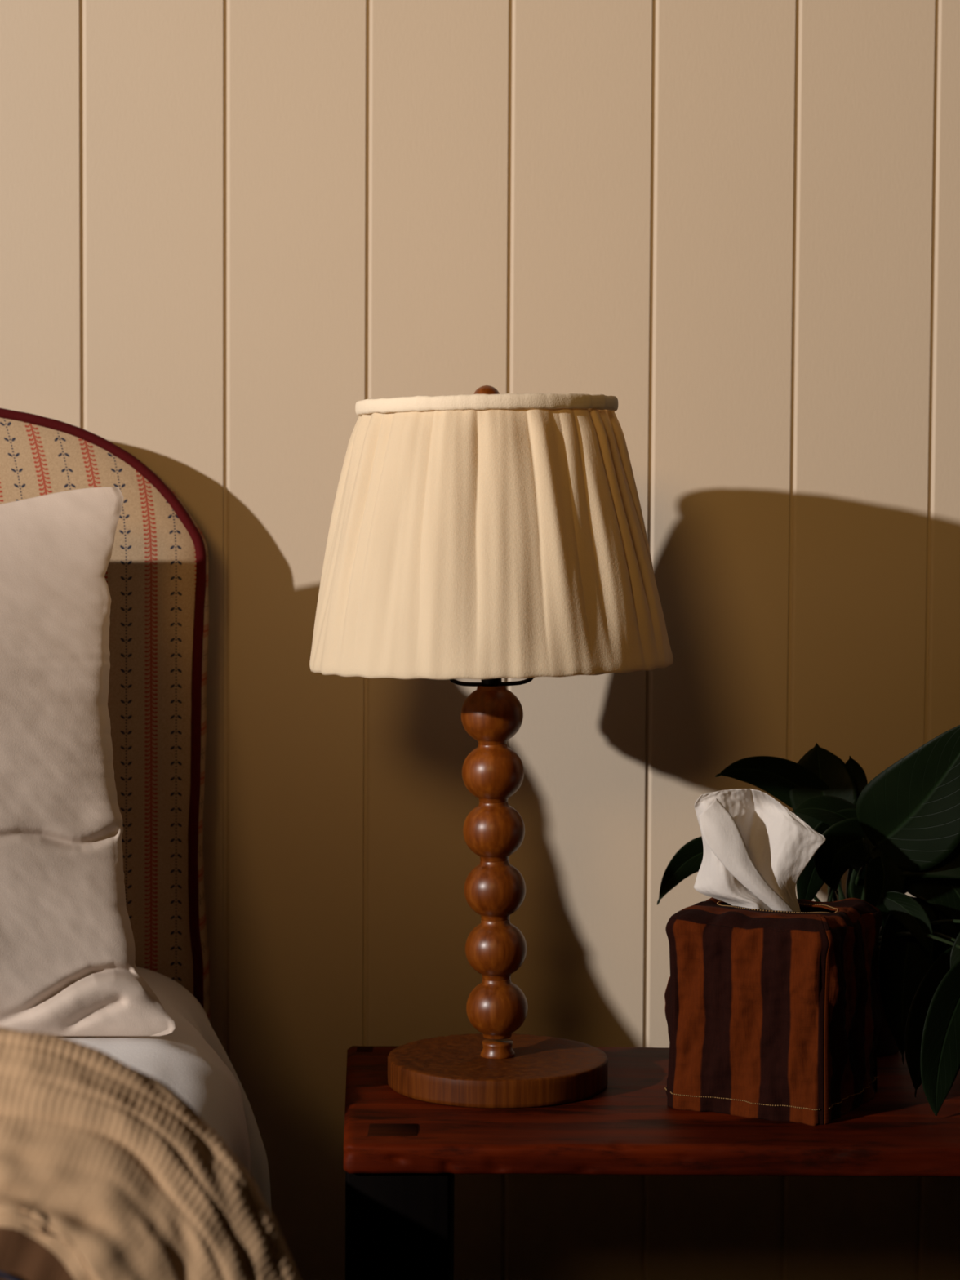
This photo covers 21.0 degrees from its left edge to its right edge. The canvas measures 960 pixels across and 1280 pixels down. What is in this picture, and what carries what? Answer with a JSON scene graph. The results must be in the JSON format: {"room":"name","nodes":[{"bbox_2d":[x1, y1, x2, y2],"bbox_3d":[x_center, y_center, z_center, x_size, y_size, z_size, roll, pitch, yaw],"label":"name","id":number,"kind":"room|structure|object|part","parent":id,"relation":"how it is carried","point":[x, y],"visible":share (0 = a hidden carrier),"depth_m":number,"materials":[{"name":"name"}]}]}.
{"room":"bedroom","nodes":[
{"label":"bedroom","id":0,"kind":"room"},
{"bbox_2d":[0,0,959,1279],"bbox_3d":[-0.159,-0.373,2.263,3.208,2.400,0.060,0,3,0],"label":"wall","id":1,"kind":"structure","parent":0,"point":[228,228],"depth_m":2.24,"materials":[{"name":"beige paint"}]},
{"bbox_2d":[0,408,209,1022],"bbox_3d":[-0.649,0.283,2.220,0.832,0.990,0.092,0,3,0],"label":"headboard","id":2,"kind":"object","parent":1,"relation":"attached to","point":[157,575],"visible":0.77,"depth_m":2.18,"materials":[{"name":"fabric"}]},
{"bbox_3d":[-0.005,0.927,0.883,3.800,0.040,2.960,0,3,0],"label":"floor","id":3,"kind":"structure","parent":0,"visible":0},
{"bbox_2d":[58,966,271,1211],"bbox_3d":[-0.602,0.596,1.441,0.903,0.583,1.512,0,3,0],"label":"sheet","id":4,"kind":"object","parent":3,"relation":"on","point":[191,1060],"visible":0.3,"depth_m":1.85,"materials":[{"name":"white fabric"}]},
{"bbox_2d":[0,486,175,1035],"bbox_3d":[-0.569,0.085,1.901,0.704,0.399,0.340,0,3,2],"label":"pillow","id":5,"kind":"object","parent":4,"relation":"on","point":[68,967],"visible":1,"depth_m":1.90,"materials":[{"name":"white fabric"}]},
{"bbox_2d":[0,1026,299,1279],"bbox_3d":[-0.244,0.312,1.313,0.314,0.236,0.117,0,3,0],"label":"blanket","id":6,"kind":"object","parent":4,"relation":"on","point":[107,1172],"visible":1,"depth_m":1.30,"materials":[{"name":"beige fabric"}]},
{"bbox_3d":[-0.274,0.354,1.269,0.197,0.096,0.013,0,3,3],"label":"edge trim","id":7,"kind":"part","parent":6,"relation":"part of","materials":[{"name":"blue fabric"}]},
{"bbox_2d":[343,1045,959,1279],"bbox_3d":[0.433,0.597,1.994,1.088,0.501,0.331,0,3,0],"label":"nightstand","id":8,"kind":"object","parent":3,"relation":"on","point":[402,1155],"visible":0.59,"depth_m":1.83,"materials":[{"name":"red wood"}]},
{"bbox_3d":[-0.059,0.605,1.989,0.074,0.480,0.302,0,3,0],"label":"leg","id":9,"kind":"part","parent":8,"relation":"part of","materials":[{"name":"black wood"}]},
{"bbox_2d":[309,385,673,1108],"bbox_3d":[0.008,0.076,1.981,0.277,0.537,0.278,0,3,0],"label":"table lamp","id":10,"kind":"object","parent":8,"relation":"on","point":[489,535],"visible":1,"depth_m":1.88,"materials":[{"name":"beige fabric"}]},
{"bbox_3d":[0.009,-0.076,1.973,0.278,0.199,0.278,0,3,0],"label":"lamp shade","id":11,"kind":"part","parent":10,"relation":"part of","materials":[{"name":"beige fabric"}]},
{"bbox_2d":[481,677,502,686],"bbox_3d":[0.007,0.002,1.975,0.027,0.069,0.027,0,3,0],"label":"socket","id":12,"kind":"object","parent":10,"relation":"attached to","point":[493,682],"depth_m":1.97,"materials":[{"name":"black metal"}]},
{"bbox_2d":[664,897,882,1125],"bbox_3d":[0.222,0.273,1.959,0.144,0.150,0.140,2,4,27],"label":"tissue box cover","id":13,"kind":"object","parent":8,"relation":"on","point":[771,1015],"visible":0.93,"depth_m":1.90,"materials":[{"name":"fabric"}]},
{"bbox_2d":[693,788,825,911],"bbox_3d":[0.211,0.169,1.952,0.098,0.113,0.039,0,3,0],"label":"tissue","id":14,"kind":"object","parent":13,"relation":"in","point":[757,850],"visible":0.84,"depth_m":1.95,"materials":[{"name":"white paper"}]},
{"bbox_2d":[657,724,959,1115],"bbox_3d":[0.306,0.195,2.025,0.217,0.298,0.272,-2,4,-31],"label":"potted plant","id":15,"kind":"object","parent":8,"relation":"on","point":[896,833],"visible":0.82,"depth_m":2.02,"materials":[{"name":"green plant"}]},
{"bbox_3d":[0.311,0.291,2.139,0.093,0.093,0.093,0,3,0],"label":"pot","id":16,"kind":"part","parent":15,"relation":"part of","materials":[{"name":"black"}]}
]}

